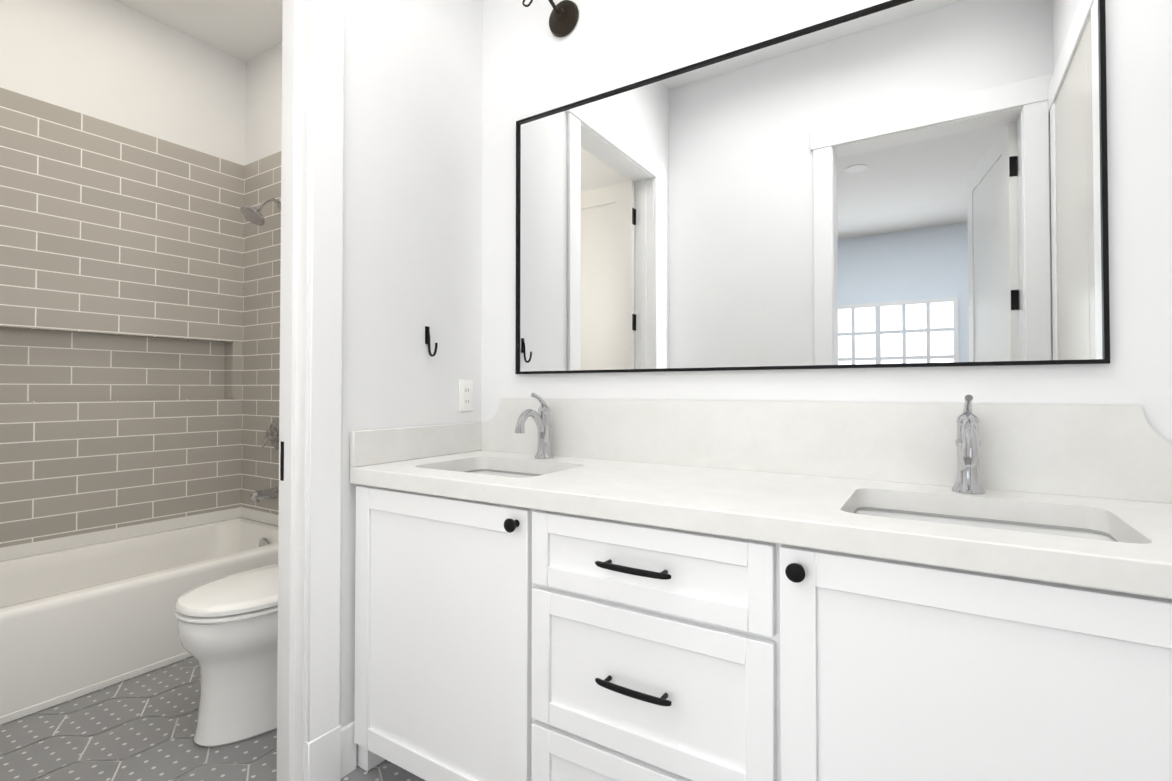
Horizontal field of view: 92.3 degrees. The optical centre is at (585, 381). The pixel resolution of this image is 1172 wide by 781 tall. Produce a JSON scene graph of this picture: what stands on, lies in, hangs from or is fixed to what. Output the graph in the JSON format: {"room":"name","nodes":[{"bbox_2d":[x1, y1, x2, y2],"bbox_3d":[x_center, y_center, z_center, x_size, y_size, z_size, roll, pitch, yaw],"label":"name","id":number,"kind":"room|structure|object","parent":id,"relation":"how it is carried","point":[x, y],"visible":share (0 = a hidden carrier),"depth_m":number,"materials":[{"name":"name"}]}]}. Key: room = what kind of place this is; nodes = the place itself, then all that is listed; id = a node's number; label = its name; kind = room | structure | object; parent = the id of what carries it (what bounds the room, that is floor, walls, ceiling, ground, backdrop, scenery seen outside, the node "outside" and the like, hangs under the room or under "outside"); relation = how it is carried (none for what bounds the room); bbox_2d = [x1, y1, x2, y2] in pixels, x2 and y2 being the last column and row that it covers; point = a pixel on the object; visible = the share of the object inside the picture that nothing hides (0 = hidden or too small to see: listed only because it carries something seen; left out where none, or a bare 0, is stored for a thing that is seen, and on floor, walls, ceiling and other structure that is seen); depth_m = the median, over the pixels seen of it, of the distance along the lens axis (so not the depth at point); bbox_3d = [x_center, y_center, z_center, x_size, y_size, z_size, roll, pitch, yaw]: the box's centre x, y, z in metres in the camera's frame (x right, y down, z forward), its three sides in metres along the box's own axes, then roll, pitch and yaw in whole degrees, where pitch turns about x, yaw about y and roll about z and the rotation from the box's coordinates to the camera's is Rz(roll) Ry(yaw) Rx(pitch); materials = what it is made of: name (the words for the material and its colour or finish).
{"room":"bathroom","nodes":[
{"label":"bathroom","id":0,"kind":"room"},
{"bbox_2d":[0,0,245,164],"bbox_3d":[-2.581,-0.375,2.555,0.150,3.050,1.890,-1,-1,32],"label":"wall","id":1,"kind":"structure","parent":0,"point":[114,62],"depth_m":2.84,"materials":[{"name":"white paint"}]},
{"bbox_2d":[0,87,239,547],"bbox_3d":[-2.512,-0.065,2.595,0.100,2.431,1.740,-1,-1,32],"label":"tiled wall","id":2,"kind":"structure","parent":1,"relation":"attached to","point":[139,327],"depth_m":2.78,"materials":[{"name":"grey tile"}]},
{"bbox_2d":[236,151,280,525],"bbox_3d":[-1.656,-0.058,3.068,0.810,2.431,0.030,-1,-1,32],"label":"tiled wall","id":3,"kind":"structure","parent":1,"relation":"attached to","point":[258,248],"depth_m":3.21,"materials":[{"name":"grey tile"}]},
{"bbox_2d":[240,197,280,502],"bbox_3d":[-1.737,-0.187,3.006,0.170,1.654,0.203,-1,-1,32],"label":"shower","id":4,"kind":"object","parent":3,"relation":"attached to","point":[253,215],"visible":0.81,"depth_m":3.02,"materials":[{"name":"silver metal"}]},
{"bbox_2d":[115,0,282,61],"bbox_3d":[-1.250,-2.001,-0.932,6.170,0.100,6.750,-1,-1,32],"label":"ceiling","id":5,"kind":"structure","parent":0,"point":[245,30],"depth_m":2.96,"materials":[{"name":"paint"}]},
{"bbox_2d":[0,656,425,780],"bbox_3d":[-0.868,1.157,1.438,4.285,0.053,2.250,-1,-1,32],"label":"floor","id":6,"kind":"structure","parent":0,"point":[142,727],"depth_m":1.76,"materials":[{"name":"grey tile"}]},
{"bbox_2d":[0,507,278,724],"bbox_3d":[-2.120,0.932,2.336,0.822,0.422,1.719,-1,-1,32],"label":"tub","id":7,"kind":"object","parent":6,"relation":"on","point":[84,614],"visible":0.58,"depth_m":2.25,"materials":[{"name":"white ceramic"}]},
{"bbox_2d":[174,564,277,746],"bbox_3d":[-1.032,0.725,2.046,0.420,0.828,0.778,-1,-1,32],"label":"toilet","id":8,"kind":"object","parent":6,"relation":"on","point":[227,629],"visible":0.4,"depth_m":1.77,"materials":[{"name":"white ceramic"}]},
{"bbox_2d":[350,481,1171,780],"bbox_3d":[0.265,0.712,1.356,1.924,0.833,0.588,-1,-1,32],"label":"bathroom vanity","id":9,"kind":"object","parent":6,"relation":"on","point":[592,589],"depth_m":1.07,"materials":[{"name":"paint"}]},
{"bbox_2d":[350,449,1171,588],"bbox_3d":[0.272,0.272,1.374,1.924,0.049,0.561,-1,-1,32],"label":"countertop","id":10,"kind":"structure","parent":9,"relation":"on","point":[800,506],"depth_m":1.15,"materials":[{"name":"white stone"}]},
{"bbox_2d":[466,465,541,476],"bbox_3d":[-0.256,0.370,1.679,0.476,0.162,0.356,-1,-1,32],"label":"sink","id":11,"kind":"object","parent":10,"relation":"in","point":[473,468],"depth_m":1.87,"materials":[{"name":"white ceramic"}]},
{"bbox_2d":[514,393,557,456],"bbox_3d":[-0.169,0.145,1.822,0.062,0.216,0.173,-1,-1,32],"label":"faucet","id":12,"kind":"object","parent":10,"relation":"on","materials":[{"name":"silver metal"}]},
{"bbox_2d":[950,394,989,492],"bbox_3d":[0.819,0.136,1.204,0.062,0.216,0.173,-1,-1,32],"label":"faucet","id":13,"kind":"object","parent":10,"relation":"on","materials":[{"name":"silver metal"}]},
{"bbox_2d":[854,501,1121,540],"bbox_3d":[0.732,0.361,1.061,0.476,0.162,0.356,-1,-1,32],"label":"sink","id":14,"kind":"object","parent":10,"relation":"in","point":[1040,523],"depth_m":1.18,"materials":[{"name":"white ceramic"}]},
{"bbox_2d":[340,0,482,727],"bbox_3d":[-0.958,-0.393,1.351,0.120,3.050,1.930,-1,-1,32],"label":"wall","id":15,"kind":"structure","parent":0,"point":[412,189],"depth_m":1.84,"materials":[{"name":"white paint"}]},
{"bbox_2d":[341,721,354,751],"bbox_3d":[-0.672,1.071,1.912,0.014,0.140,0.560,-1,-1,32],"label":"baseboard","id":16,"kind":"structure","parent":15,"relation":"attached to","point":[347,732],"depth_m":1.62,"materials":[{"name":"white paint"}]},
{"bbox_2d":[425,326,437,356],"bbox_3d":[-0.517,-0.133,1.892,0.049,0.103,0.018,-1,-1,32],"label":"hook","id":17,"kind":"object","parent":15,"relation":"attached to","point":[427,334],"visible":0.98,"depth_m":1.90,"materials":[{"name":"black metal"}]},
{"bbox_2d":[459,380,472,411],"bbox_3d":[-0.436,0.053,2.057,0.007,0.116,0.070,-1,-1,32],"label":"electrical outlet plate","id":18,"kind":"object","parent":15,"relation":"attached to","point":[465,395],"visible":1,"depth_m":2.05,"materials":[{"name":"white plastic"}]},
{"bbox_2d":[350,398,1171,502],"bbox_3d":[0.272,0.150,1.376,1.924,0.194,0.561,-1,-1,32],"label":"backsplash","id":19,"kind":"structure","parent":15,"relation":"attached to","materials":[{"name":"white stone"}]},
{"bbox_2d":[245,0,1171,443],"bbox_3d":[-0.353,-0.379,2.270,4.230,3.050,0.310,-1,-1,32],"label":"wall","id":20,"kind":"structure","parent":0,"point":[904,183],"depth_m":1.48,"materials":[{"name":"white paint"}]},
{"bbox_2d":[522,0,578,36],"bbox_3d":[-0.223,-1.353,1.747,0.230,0.322,0.498,-1,-1,32],"label":"sconce","id":21,"kind":"object","parent":20,"relation":"attached to","point":[563,17],"visible":1,"depth_m":1.92,"materials":[{"name":"brown metal"}]},
{"bbox_3d":[-0.561,-0.412,0.053,1.930,3.050,0.150,-1,-1,32],"label":"wall","id":22,"kind":"structure","parent":0,"visible":0},
{"bbox_2d":[276,0,343,780],"bbox_3d":[-1.039,-0.132,1.215,0.164,2.525,1.070,-1,-1,32],"label":"door frame","id":23,"kind":"structure","parent":22,"relation":"attached to","point":[308,648],"depth_m":1.51,"materials":[{"name":"white paint"}]}
]}

